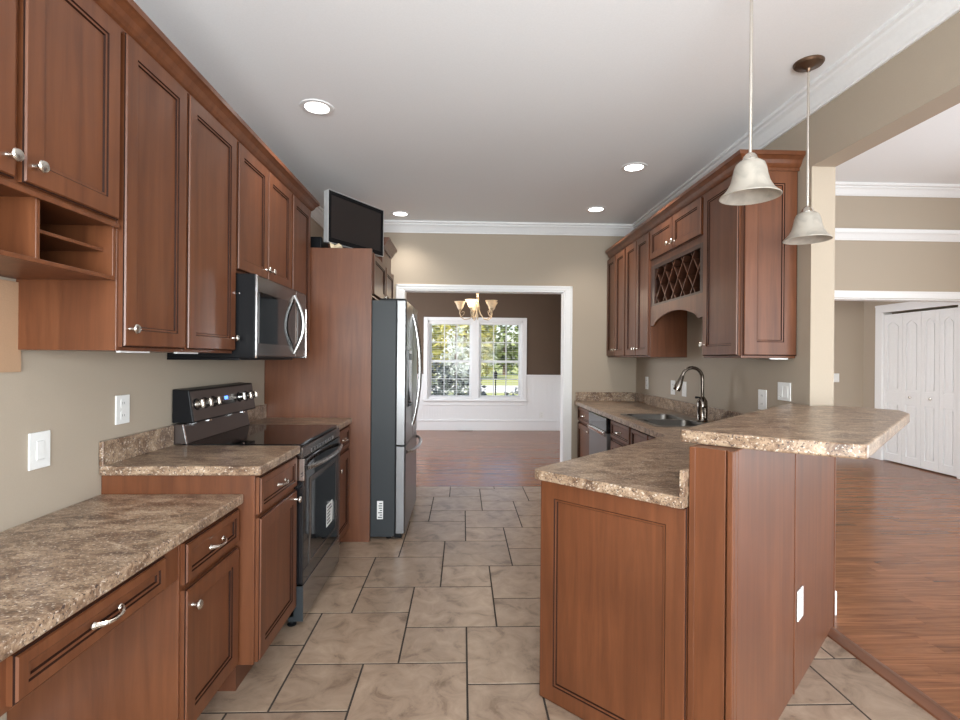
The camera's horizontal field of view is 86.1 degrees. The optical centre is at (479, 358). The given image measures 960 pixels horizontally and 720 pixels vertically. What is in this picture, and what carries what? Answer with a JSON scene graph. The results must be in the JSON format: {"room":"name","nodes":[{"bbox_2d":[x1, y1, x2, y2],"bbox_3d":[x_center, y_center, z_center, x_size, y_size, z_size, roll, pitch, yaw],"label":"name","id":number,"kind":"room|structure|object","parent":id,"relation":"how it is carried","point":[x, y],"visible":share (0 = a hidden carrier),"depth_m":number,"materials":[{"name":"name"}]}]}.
{"room":"kitchen","nodes":[
{"label":"kitchen","id":0,"kind":"room"},
{"bbox_2d":[0,218,323,719],"bbox_3d":[-1.569,-0.003,1.734,0.120,2.890,7.570,0,0,-2],"label":"wall","id":1,"kind":"structure","parent":0,"point":[71,395],"depth_m":1.93,"materials":[{"name":"beige paint"}]},
{"bbox_2d":[0,279,20,371],"bbox_3d":[-1.491,-0.102,1.387,0.010,0.290,0.575,0,0,-2],"label":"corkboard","id":2,"kind":"object","parent":1,"relation":"attached to","point":[10,356],"visible":1,"depth_m":1.63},
{"bbox_2d":[28,430,49,470],"bbox_3d":[-1.507,0.313,1.758,0.010,0.125,0.088,0,0,-2],"label":"light switch","id":3,"kind":"object","parent":1,"relation":"attached to","point":[38,442],"visible":1,"depth_m":1.75,"materials":[{"name":"white plastic"}]},
{"bbox_2d":[0,0,120,279],"bbox_3d":[-1.301,-0.671,1.276,0.369,0.830,0.778,0,0,-2],"label":"upper cabinet","id":4,"kind":"object","parent":1,"relation":"attached to","point":[60,59],"visible":1,"depth_m":1.44,"materials":[{"name":"brown wood"}]},
{"bbox_2d":[40,229,102,251],"bbox_3d":[-1.346,-0.351,1.509,0.276,0.010,0.280,0,0,-2],"label":"shelf","id":5,"kind":"object","parent":4,"relation":"attached to","point":[49,242],"depth_m":1.57,"materials":[{"name":"brown wood"}]},
{"bbox_2d":[93,0,319,210],"bbox_3d":[-1.328,-1.112,2.351,0.372,0.092,2.928,0,0,-2],"label":"crown molding","id":6,"kind":"structure","parent":4,"relation":"attached to","point":[132,20],"depth_m":2.07,"materials":[{"name":"brown wood"}]},
{"bbox_2d":[16,32,186,352],"bbox_3d":[-1.322,-0.554,1.863,0.369,1.064,0.391,0,0,-2],"label":"upper cabinet","id":7,"kind":"object","parent":1,"relation":"attached to","point":[143,309],"depth_m":1.77,"materials":[{"name":"brown wood"}]},
{"bbox_2d":[115,394,129,424],"bbox_3d":[-1.521,0.216,2.186,0.008,0.122,0.088,0,0,-2],"label":"wall outlet","id":8,"kind":"object","parent":1,"relation":"attached to","point":[122,402],"visible":1,"depth_m":2.18,"materials":[{"name":"white plastic"}]},
{"bbox_2d":[121,399,125,407],"bbox_3d":[-1.518,0.190,2.186,0.002,0.036,0.032,0,0,-2],"label":"receptacle","id":9,"kind":"object","parent":8,"relation":"attached to","point":[123,401],"depth_m":2.19,"materials":[{"name":"white plastic"}]},
{"bbox_2d":[121,411,125,419],"bbox_3d":[-1.518,0.242,2.186,0.002,0.036,0.032,0,0,-2],"label":"receptacle","id":10,"kind":"object","parent":8,"relation":"attached to","point":[123,413],"depth_m":2.19,"materials":[{"name":"white plastic"}]},
{"bbox_2d":[99,425,173,465],"bbox_3d":[-1.519,0.380,2.297,0.019,0.099,0.503,0,0,-2],"label":"backsplash","id":11,"kind":"structure","parent":1,"relation":"attached to","point":[118,449],"depth_m":2.24,"materials":[{"name":"stone"}]},
{"bbox_2d":[106,93,239,353],"bbox_3d":[-1.336,-0.554,2.285,0.369,1.064,0.447,0,0,-2],"label":"upper cabinet","id":12,"kind":"object","parent":1,"relation":"attached to","point":[211,181],"depth_m":2.26,"materials":[{"name":"brown wood"}]},
{"bbox_2d":[247,404,265,421],"bbox_3d":[-1.560,0.380,3.537,0.019,0.099,0.422,0,0,-2],"label":"backsplash","id":13,"kind":"structure","parent":1,"relation":"attached to","point":[259,412],"depth_m":3.58,"materials":[{"name":"stone"}]},
{"bbox_2d":[236,141,291,287],"bbox_3d":[-1.355,-0.759,2.916,0.369,0.655,0.808,0,0,-2],"label":"upper cabinet","id":14,"kind":"object","parent":1,"relation":"attached to","point":[263,203],"visible":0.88,"depth_m":2.83,"materials":[{"name":"brown wood"}]},
{"bbox_2d":[167,273,306,359],"bbox_3d":[-1.296,-0.207,2.920,0.497,0.427,0.803,0,0,-2],"label":"microwave","id":15,"kind":"object","parent":14,"relation":"attached to","point":[271,316],"visible":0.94,"depth_m":2.64,"materials":[{"name":"silver metal"}]},
{"bbox_2d":[291,194,310,351],"bbox_3d":[-1.378,-0.567,3.537,0.369,1.038,0.426,0,0,-2],"label":"upper cabinet","id":16,"kind":"object","parent":1,"relation":"attached to","point":[301,215],"visible":0.16,"depth_m":3.55,"materials":[{"name":"brown wood"}]},
{"bbox_2d":[406,292,560,374],"bbox_3d":[-0.622,-0.568,9.780,4.600,1.745,0.150,0,0,-2],"label":"wall","id":17,"kind":"structure","parent":0,"point":[542,312],"depth_m":9.76,"materials":[{"name":"brown paint"}]},
{"bbox_2d":[422,317,526,405],"bbox_3d":[-0.091,0.052,9.770,1.980,1.665,0.205,0,0,-2],"label":"window","id":18,"kind":"structure","parent":17,"relation":"in","point":[475,379],"depth_m":9.73,"materials":[{"name":"white paint"}]},
{"bbox_2d":[429,322,471,397],"bbox_3d":[-0.560,0.023,9.732,0.792,1.431,0.040,0,0,-2],"label":"window blind","id":19,"kind":"object","parent":18,"relation":"attached to","point":[430,322],"visible":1,"depth_m":9.71,"materials":[{"name":"white paint"}]},
{"bbox_2d":[479,322,520,397],"bbox_3d":[0.380,0.031,9.763,0.792,1.431,0.040,0,0,-2],"label":"window blind","id":20,"kind":"object","parent":18,"relation":"attached to","point":[480,323],"visible":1,"depth_m":9.75,"materials":[{"name":"white paint"}]},
{"bbox_2d":[417,376,560,419],"bbox_3d":[-0.683,0.877,9.774,4.500,1.145,0.157,0,0,-2],"label":"trim","id":21,"kind":"structure","parent":17,"relation":"attached to","point":[542,392],"depth_m":9.74,"materials":[{"name":"white paint"}]},
{"bbox_2d":[417,374,560,376],"bbox_3d":[-0.626,0.305,9.690,4.400,0.030,0.030,0,0,-2],"label":"trim","id":22,"kind":"structure","parent":17,"relation":"attached to","point":[417,374],"depth_m":9.74,"materials":[{"name":"white paint"}]},
{"bbox_2d":[133,0,913,223],"bbox_3d":[0.100,-1.484,1.729,3.430,0.100,7.690,0,0,-2],"label":"ceiling","id":23,"kind":"structure","parent":0,"point":[445,110],"depth_m":2.68,"materials":[{"name":"paint"}]},
{"bbox_2d":[299,99,333,115],"bbox_3d":[-0.934,-1.439,2.942,0.192,0.006,0.192,0,0,-2],"label":"recessed light","id":24,"kind":"object","parent":23,"relation":"in","point":[312,106],"visible":1,"depth_m":2.94,"materials":[{"name":"white paint"}]},
{"bbox_2d":[391,211,409,216],"bbox_3d":[-0.791,-1.438,5.096,0.192,0.006,0.192,0,0,-2],"label":"recessed light","id":25,"kind":"object","parent":23,"relation":"in","point":[395,213],"visible":1,"depth_m":5.09,"materials":[{"name":"white paint"}]},
{"bbox_2d":[586,206,605,211],"bbox_3d":[1.104,-1.422,4.889,0.192,0.006,0.192,0,0,-2],"label":"recessed light","id":26,"kind":"object","parent":23,"relation":"in","point":[594,208],"visible":1,"depth_m":4.88,"materials":[{"name":"white paint"}]},
{"bbox_2d":[621,162,647,171],"bbox_3d":[1.145,-1.422,3.817,0.192,0.006,0.192,0,0,-2],"label":"recessed light","id":27,"kind":"object","parent":23,"relation":"in","point":[635,166],"visible":1,"depth_m":3.81,"materials":[{"name":"white paint"}]},
{"bbox_2d":[719,0,782,205],"bbox_3d":[0.991,-1.009,1.879,0.206,0.835,0.206,0,0,-2],"label":"pendant lamp","id":28,"kind":"object","parent":23,"relation":"hanging from","point":[751,183],"visible":1,"depth_m":1.87,"materials":[{"name":"white glass"}]},
{"bbox_2d":[782,55,832,244],"bbox_3d":[1.575,-0.996,2.466,0.206,0.852,0.206,0,0,-2],"label":"pendant lamp","id":29,"kind":"object","parent":23,"relation":"hanging from","point":[808,228],"visible":1,"depth_m":2.45,"materials":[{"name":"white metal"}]},
{"bbox_2d":[197,430,959,719],"bbox_3d":[1.808,1.420,3.948,8.900,0.100,11.770,0,0,-2],"label":"floor","id":30,"kind":"structure","parent":0,"point":[440,620],"depth_m":2.79,"materials":[{"name":"tile"}]},
{"bbox_2d":[7,508,238,719],"bbox_3d":[-1.225,0.965,1.859,0.588,0.761,0.418,0,0,-2],"label":"base cabinet","id":31,"kind":"object","parent":30,"relation":"on","point":[167,660],"visible":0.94,"depth_m":1.66,"materials":[{"name":"brown wood"}]},
{"bbox_2d":[0,546,177,716],"bbox_3d":[-1.149,0.648,0.956,0.502,0.126,1.388,0,0,-2],"label":"drawer","id":32,"kind":"object","parent":31,"relation":"attached to","point":[31,666],"visible":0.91,"depth_m":1.20,"materials":[{"name":"brown wood"}]},
{"bbox_2d":[0,494,242,661],"bbox_3d":[-1.207,0.564,1.091,0.566,0.038,1.960,0,0,-2],"label":"countertop","id":33,"kind":"structure","parent":31,"relation":"on","point":[54,565],"depth_m":1.48,"materials":[{"name":"stone"}]},
{"bbox_2d":[101,456,301,690],"bbox_3d":[-1.203,0.908,2.316,0.660,0.875,0.485,0,0,-2],"label":"base cabinet","id":34,"kind":"object","parent":30,"relation":"on","point":[266,544],"visible":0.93,"depth_m":2.10,"materials":[{"name":"brown wood"}]},
{"bbox_2d":[99,425,299,475],"bbox_3d":[-1.209,0.401,2.308,0.640,0.136,0.503,0,0,-2],"label":"countertop","id":35,"kind":"structure","parent":34,"relation":"on","point":[151,452],"depth_m":2.19,"materials":[{"name":"stone"}]},
{"bbox_2d":[172,382,342,626],"bbox_3d":[-1.193,0.750,2.948,0.716,1.190,0.768,0,0,-2],"label":"range","id":36,"kind":"object","parent":30,"relation":"on","point":[212,414],"visible":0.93,"depth_m":2.80,"materials":[{"name":"black metal"}]},
{"bbox_2d":[182,425,336,446],"bbox_3d":[-1.208,0.436,2.947,0.581,0.018,0.768,0,0,-2],"label":"cooktop","id":37,"kind":"object","parent":36,"relation":"in","point":[248,435],"depth_m":2.85,"materials":[{"name":"black glass"}]},
{"bbox_2d":[327,503,331,523],"bbox_3d":[-0.899,0.923,3.067,0.001,0.104,0.102,0,0,-2],"label":"print","id":38,"kind":"object","parent":36,"relation":"attached to","point":[329,505],"depth_m":3.07,"materials":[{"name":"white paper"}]},
{"bbox_2d":[264,237,396,541],"bbox_3d":[-1.192,0.145,4.360,0.807,2.400,1.190,0,0,-2],"label":"cabinet","id":39,"kind":"object","parent":30,"relation":"on","point":[333,380],"visible":0.56,"depth_m":3.77,"materials":[{"name":"brown wood"}]},
{"bbox_2d":[310,237,327,247],"bbox_3d":[-1.284,-0.871,3.979,0.165,0.109,0.200,0,0,-2],"label":"speaker box","id":40,"kind":"object","parent":39,"relation":"on","point":[316,242],"visible":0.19,"depth_m":3.88,"materials":[{"name":"black plastic"}]},
{"bbox_2d":[330,243,341,247],"bbox_3d":[-1.069,-0.842,3.821,0.102,0.054,0.039,0,0,-9],"label":"paper scrap","id":41,"kind":"object","parent":39,"relation":"on","point":[338,245],"visible":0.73,"depth_m":3.81,"materials":[{"name":"beige paper"}]},
{"bbox_2d":[324,189,383,256],"bbox_3d":[-1.000,-1.040,4.109,0.160,0.452,0.634,0,0,29],"label":"television","id":42,"kind":"object","parent":39,"relation":"on","point":[349,222],"visible":0.84,"depth_m":4.04,"materials":[{"name":"black plastic"}]},
{"bbox_2d":[338,425,349,541],"bbox_3d":[-1.244,0.907,3.548,0.660,0.875,0.419,0,0,-2],"label":"base cabinet","id":43,"kind":"object","parent":30,"relation":"on","point":[344,433],"visible":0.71,"depth_m":3.61,"materials":[{"name":"brown wood"}]},
{"bbox_2d":[247,404,351,429],"bbox_3d":[-1.250,0.401,3.547,0.640,0.136,0.422,0,0,-2],"label":"countertop","id":44,"kind":"structure","parent":43,"relation":"on","point":[257,416],"depth_m":3.54,"materials":[{"name":"stone"}]},
{"bbox_2d":[370,298,421,537],"bbox_3d":[-1.016,0.447,4.278,1.062,1.800,0.932,0,0,-2],"label":"refrigerator","id":45,"kind":"object","parent":30,"relation":"on","point":[395,391],"visible":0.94,"depth_m":3.83,"materials":[{"name":"grey metal"}]},
{"bbox_2d":[577,406,588,457],"bbox_3d":[1.345,0.928,5.197,0.665,0.875,0.595,0,0,-2],"label":"base cabinet","id":46,"kind":"object","parent":30,"relation":"on","point":[583,414],"visible":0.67,"depth_m":5.24,"materials":[{"name":"brown wood"}]},
{"bbox_2d":[587,411,611,454],"bbox_3d":[1.332,0.931,4.592,0.626,0.870,0.600,0,0,-2],"label":"dishwasher","id":47,"kind":"object","parent":30,"relation":"on","point":[599,426],"visible":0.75,"depth_m":4.51,"materials":[{"name":"grey metal"}]},
{"bbox_2d":[539,480,688,719],"bbox_3d":[0.845,0.924,2.286,0.586,0.875,1.150,0,0,43],"label":"base cabinet","id":48,"kind":"object","parent":30,"relation":"on","point":[614,569],"visible":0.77,"depth_m":1.85,"materials":[{"name":"brown wood"}]},
{"bbox_2d":[535,392,744,508],"bbox_3d":[1.244,0.422,3.559,1.323,0.134,3.987,0,0,13],"label":"countertop","id":49,"kind":"structure","parent":48,"relation":"on","point":[656,471],"depth_m":2.25,"materials":[{"name":"stone"}]},
{"bbox_2d":[621,414,708,426],"bbox_3d":[1.385,0.538,3.788,0.480,0.182,0.790,0,0,-2],"label":"sink","id":50,"kind":"object","parent":49,"relation":"in","point":[657,420],"visible":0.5,"depth_m":3.77,"materials":[{"name":"metal"}]},
{"bbox_2d":[673,366,707,421],"bbox_3d":[1.512,0.250,3.676,0.244,0.396,0.101,0,0,2],"label":"faucet","id":51,"kind":"object","parent":49,"relation":"on","point":[702,403],"visible":1,"depth_m":3.67,"materials":[{"name":"grey metal"}]},
{"bbox_2d":[610,420,630,449],"bbox_3d":[1.384,0.935,4.032,0.665,0.862,0.514,0,0,-2],"label":"base cabinet","id":52,"kind":"object","parent":30,"relation":"on","point":[620,433],"visible":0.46,"depth_m":4.01,"materials":[{"name":"brown wood"}]},
{"bbox_2d":[631,428,654,443],"bbox_3d":[1.406,0.929,3.405,0.664,0.875,0.732,0,0,-2],"label":"base cabinet","id":53,"kind":"object","parent":30,"relation":"on","point":[637,436],"visible":0.06,"depth_m":3.59,"materials":[{"name":"brown wood"}]},
{"bbox_2d":[687,444,835,719],"bbox_3d":[1.240,0.828,2.166,0.175,1.075,1.493,0,0,45],"label":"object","id":54,"kind":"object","parent":30,"relation":"on","point":[762,524],"depth_m":1.74,"materials":[{"name":"brown wood"}]},
{"bbox_2d":[680,403,909,458],"bbox_3d":[1.413,0.269,2.149,0.535,0.044,1.583,0,0,43],"label":"bar","id":55,"kind":"object","parent":54,"relation":"on","point":[829,431],"visible":1,"depth_m":1.75,"materials":[{"name":"stone"}]},
{"bbox_2d":[797,586,803,621],"bbox_3d":[1.336,1.021,2.140,0.008,0.125,0.082,0,0,44],"label":"wall outlet","id":56,"kind":"object","parent":54,"relation":"attached to","point":[800,593],"visible":1,"depth_m":2.13,"materials":[{"name":"white plastic"}]},
{"bbox_2d":[828,627,959,719],"bbox_3d":[1.827,1.369,0.392,0.080,0.022,4.660,0,0,-2],"label":"trim","id":57,"kind":"structure","parent":30,"relation":"on","point":[936,710],"depth_m":2.18,"materials":[{"name":"brown wood"}]},
{"bbox_2d":[384,196,959,458],"bbox_3d":[2.052,-0.218,5.581,7.370,3.380,0.120,0,0,-2],"label":"wall","id":58,"kind":"structure","parent":0,"point":[579,262],"depth_m":5.49,"materials":[{"name":"beige paint"}]},
{"bbox_2d":[396,284,572,461],"bbox_3d":[0.040,0.275,5.511,1.872,2.160,0.157,0,0,-2],"label":"trim","id":59,"kind":"structure","parent":58,"relation":"attached to","point":[566,292],"depth_m":5.47,"materials":[{"name":"white paint"}]},
{"bbox_2d":[416,420,559,430],"bbox_3d":[-0.565,1.250,7.631,4.400,0.200,4.150,0,0,-2],"label":"baseboard","id":60,"kind":"structure","parent":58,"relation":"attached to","point":[505,425],"depth_m":9.71,"materials":[{"name":"white paint"}]},
{"bbox_2d":[834,290,959,301],"bbox_3d":[4.122,0.325,5.645,2.984,2.127,0.152,0,0,-2],"label":"trim","id":61,"kind":"structure","parent":58,"relation":"attached to","point":[839,295],"depth_m":5.59,"materials":[{"name":"white paint"}]},
{"bbox_2d":[835,182,959,197],"bbox_3d":[3.850,-1.834,1.854,3.810,0.120,7.450,0,0,-2],"label":"trim","id":62,"kind":"structure","parent":58,"relation":"attached to","point":[841,188],"depth_m":5.55,"materials":[{"name":"white paint"}]},
{"bbox_2d":[636,11,959,413],"bbox_3d":[1.868,-0.220,1.788,0.130,3.380,7.450,0,0,-2],"label":"wall","id":63,"kind":"structure","parent":0,"point":[921,82],"depth_m":2.75,"materials":[{"name":"beige paint"}]},
{"bbox_2d":[607,248,648,357],"bbox_3d":[1.511,-0.538,5.188,0.359,1.050,0.622,0,0,-2],"label":"upper cabinet","id":64,"kind":"object","parent":63,"relation":"attached to","point":[616,265],"visible":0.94,"depth_m":5.13,"materials":[{"name":"brown wood"}]},
{"bbox_2d":[311,0,959,235],"bbox_3d":[0.159,-1.379,1.731,3.310,0.110,7.450,0,0,-2],"label":"trim","id":65,"kind":"structure","parent":63,"relation":"attached to","point":[918,18],"depth_m":2.83,"materials":[{"name":"white paint"}]},
{"bbox_2d":[645,377,647,388],"bbox_3d":[1.682,0.244,5.179,0.008,0.125,0.075,0,0,-2],"label":"wall outlet","id":66,"kind":"object","parent":63,"relation":"attached to","point":[646,378],"visible":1,"depth_m":5.18,"materials":[{"name":"white plastic"}]},
{"bbox_2d":[625,232,686,357],"bbox_3d":[1.532,-0.537,4.563,0.359,1.050,0.621,0,0,-2],"label":"upper cabinet","id":67,"kind":"object","parent":63,"relation":"attached to","point":[668,338],"visible":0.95,"depth_m":4.35,"materials":[{"name":"brown wood"}]},
{"bbox_2d":[575,392,744,420],"bbox_3d":[1.389,0.405,4.188,0.653,0.097,2.618,0,0,-2],"label":"backsplash","id":68,"kind":"structure","parent":63,"relation":"attached to","point":[714,414],"depth_m":4.84,"materials":[{"name":"stone"}]},
{"bbox_2d":[671,380,674,394],"bbox_3d":[1.703,0.254,4.534,0.008,0.125,0.085,0,0,-2],"label":"wall outlet","id":69,"kind":"object","parent":63,"relation":"attached to","point":[672,381],"visible":0.94,"depth_m":4.53,"materials":[{"name":"white plastic"}]},
{"bbox_2d":[650,197,703,325],"bbox_3d":[1.559,-0.663,3.783,0.359,0.798,0.932,0,0,-2],"label":"upper cabinet","id":70,"kind":"object","parent":63,"relation":"attached to","point":[676,245],"visible":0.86,"depth_m":3.71,"materials":[{"name":"brown wood"}]},
{"bbox_2d":[605,149,805,257],"bbox_3d":[1.547,-1.088,4.103,0.364,0.092,2.630,0,0,-2],"label":"crown molding","id":71,"kind":"structure","parent":70,"relation":"attached to","point":[776,160],"depth_m":3.19,"materials":[{"name":"brown wood"}]},
{"bbox_2d":[682,382,686,396],"bbox_3d":[1.710,0.254,4.304,0.010,0.125,0.078,0,0,-2],"label":"light switch","id":72,"kind":"object","parent":63,"relation":"attached to","point":[684,383],"visible":0.89,"depth_m":4.29,"materials":[{"name":"white plastic"}]},
{"bbox_2d":[699,171,797,358],"bbox_3d":[1.581,-0.530,3.079,0.359,1.065,0.466,0,0,-2],"label":"upper cabinet","id":73,"kind":"object","parent":63,"relation":"attached to","point":[750,276],"visible":0.88,"depth_m":2.86,"materials":[{"name":"brown wood"}]},
{"bbox_2d":[758,389,766,409],"bbox_3d":[1.748,0.254,3.180,0.008,0.125,0.085,0,0,-2],"label":"wall outlet","id":74,"kind":"object","parent":63,"relation":"attached to","point":[762,394],"visible":0.94,"depth_m":3.17,"materials":[{"name":"white plastic"}]},
{"bbox_2d":[778,382,790,400],"bbox_3d":[1.755,0.189,2.965,0.010,0.105,0.118,0,0,-2],"label":"light switch","id":75,"kind":"object","parent":63,"relation":"attached to","point":[784,389],"visible":1,"depth_m":2.96,"materials":[{"name":"white plastic"}]},
{"bbox_2d":[835,591,836,614],"bbox_3d":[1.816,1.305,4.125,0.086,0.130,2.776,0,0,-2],"label":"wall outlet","id":76,"kind":"structure","parent":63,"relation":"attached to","point":[835,591],"depth_m":2.74,"materials":[{"name":"white plastic"}]},
{"bbox_2d":[834,301,904,407],"bbox_3d":[4.053,0.188,7.449,4.400,2.600,0.120,0,0,-2],"label":"wall","id":77,"kind":"structure","parent":0,"point":[848,315],"depth_m":7.43,"materials":[{"name":"beige paint"}]},
{"bbox_2d":[834,373,838,381],"bbox_3d":[5.153,0.275,7.420,0.080,0.125,0.010,0,0,-2],"label":"light switch","id":78,"kind":"object","parent":77,"relation":"attached to","point":[836,375],"visible":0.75,"depth_m":7.42,"materials":[{"name":"white plastic"}]},
{"bbox_2d":[835,103,959,183],"bbox_3d":[3.886,-1.943,1.855,4.140,0.100,7.690,0,0,-2],"label":"ceiling","id":79,"kind":"structure","parent":0,"point":[928,151],"depth_m":4.83,"materials":[{"name":"paint"}]},
{"bbox_2d":[863,301,957,407],"bbox_3d":[5.642,0.201,6.602,0.120,2.600,1.680,0,0,-2],"label":"wall","id":80,"kind":"structure","parent":0,"point":[869,306],"depth_m":7.32,"materials":[{"name":"beige paint"}]},
{"bbox_2d":[883,313,902,462],"bbox_3d":[5.595,0.391,6.938,0.038,1.990,0.291,0,0,-2],"label":"door","id":81,"kind":"structure","parent":80,"relation":"in","point":[893,323],"depth_m":6.93,"materials":[{"name":"white paint"}]},
{"bbox_2d":[902,311,921,467],"bbox_3d":[5.589,0.391,6.650,0.069,1.990,0.276,0,0,-2],"label":"door","id":82,"kind":"structure","parent":80,"relation":"in","point":[912,321],"depth_m":6.64,"materials":[{"name":"white paint"}]},
{"bbox_2d":[874,302,959,478],"bbox_3d":[5.629,0.331,6.564,0.145,2.140,1.295,0,0,-2],"label":"trim","id":83,"kind":"structure","parent":80,"relation":"attached to","point":[880,311],"depth_m":7.09,"materials":[{"name":"white paint"}]},
{"bbox_2d":[920,309,939,471],"bbox_3d":[5.598,0.391,6.385,0.069,1.990,0.246,0,0,-2],"label":"door","id":84,"kind":"structure","parent":80,"relation":"in","point":[930,340],"depth_m":6.38,"materials":[{"name":"white paint"}]},
{"bbox_2d":[939,307,957,476],"bbox_3d":[5.622,0.391,6.138,0.038,1.990,0.241,0,0,-2],"label":"door","id":85,"kind":"structure","parent":80,"relation":"in","point":[948,377],"depth_m":6.14,"materials":[{"name":"white paint"}]},
{"bbox_2d":[905,306,957,312],"bbox_3d":[6.241,0.206,6.622,0.080,2.600,1.680,0,0,-2],"label":"wall","id":86,"kind":"structure","parent":0,"point":[952,306],"depth_m":7.02,"materials":[{"name":"beige paint"}]},
{"bbox_3d":[-0.545,-1.490,7.706,4.600,0.100,4.300,0,0,-2],"label":"ceiling","id":87,"kind":"structure","parent":0,"visible":0},
{"bbox_2d":[454,293,497,320],"bbox_3d":[-0.050,-0.990,7.208,0.623,0.891,0.635,0,0,-2],"label":"chandelier","id":88,"kind":"object","parent":87,"relation":"hanging from","point":[472,305],"visible":0.94,"depth_m":7.16,"materials":[{"name":"beige glass"}]},
{"bbox_3d":[5.801,-0.188,1.919,0.120,3.380,7.450,0,0,-2],"label":"wall","id":89,"kind":"structure","parent":0,"visible":0},
{"bbox_2d":[835,228,959,241],"bbox_3d":[3.846,-1.350,1.854,3.810,0.118,7.450,0,0,-2],"label":"trim","id":90,"kind":"structure","parent":89,"relation":"attached to","point":[864,234],"depth_m":5.56,"materials":[{"name":"white paint"}]},
{"label":"outside","id":91,"kind":"structure","parent":0,"visible":0},
{"bbox_2d":[431,365,522,395],"bbox_3d":[-2.680,1.818,79.916,180.000,0.130,140.080,0,0,-2],"label":"ground","id":92,"kind":"structure","parent":91,"point":[508,376],"depth_m":46.22,"materials":[{"name":"green plant"}]},
{"bbox_2d":[427,324,454,375],"bbox_3d":[-5.804,-2.471,35.867,8.653,8.404,7.055,0,0,-2],"label":"tree","id":93,"kind":"object","parent":92,"relation":"on","point":[440,346],"visible":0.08,"depth_m":35.83,"materials":[{"name":"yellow plant"}]},
{"bbox_2d":[435,326,468,394],"bbox_3d":[-1.030,-0.053,21.959,1.921,3.640,1.994,0,0,-2],"label":"conifer","id":94,"kind":"object","parent":92,"relation":"on","point":[462,367],"visible":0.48,"depth_m":21.86,"materials":[{"name":"green plant"}]},
{"bbox_2d":[431,363,486,395],"bbox_3d":[-0.821,0.885,11.163,2.138,1.799,1.483,0,0,-2],"label":"shrub","id":95,"kind":"object","parent":92,"relation":"on","point":[439,365],"visible":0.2,"depth_m":10.99,"materials":[{"name":"green plant"}]},
{"bbox_2d":[435,324,496,376],"bbox_3d":[-1.222,-1.940,43.991,5.682,7.416,4.767,0,0,-2],"label":"tree","id":96,"kind":"object","parent":92,"relation":"on","point":[485,350],"visible":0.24,"depth_m":43.30,"materials":[{"name":"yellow plant"}]},
{"bbox_2d":[433,385,517,392],"bbox_3d":[-1.031,1.757,30.483,120.000,0.020,7.000,0,0,-2],"label":"road","id":97,"kind":"structure","parent":92,"relation":"on","point":[487,390],"depth_m":29.55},
{"bbox_2d":[494,370,497,394],"bbox_3d":[0.438,1.051,14.523,0.110,1.456,0.090,0,0,-2],"label":"lamp post","id":98,"kind":"object","parent":92,"relation":"on","point":[495,372],"visible":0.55,"depth_m":14.48,"materials":[{"name":"black metal"}]},
{"bbox_2d":[482,325,518,374],"bbox_3d":[2.781,-2.493,56.159,6.074,8.588,5.136,0,0,-2],"label":"tree","id":99,"kind":"object","parent":92,"relation":"on","point":[498,355],"visible":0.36,"depth_m":55.30,"materials":[{"name":"green plant"}]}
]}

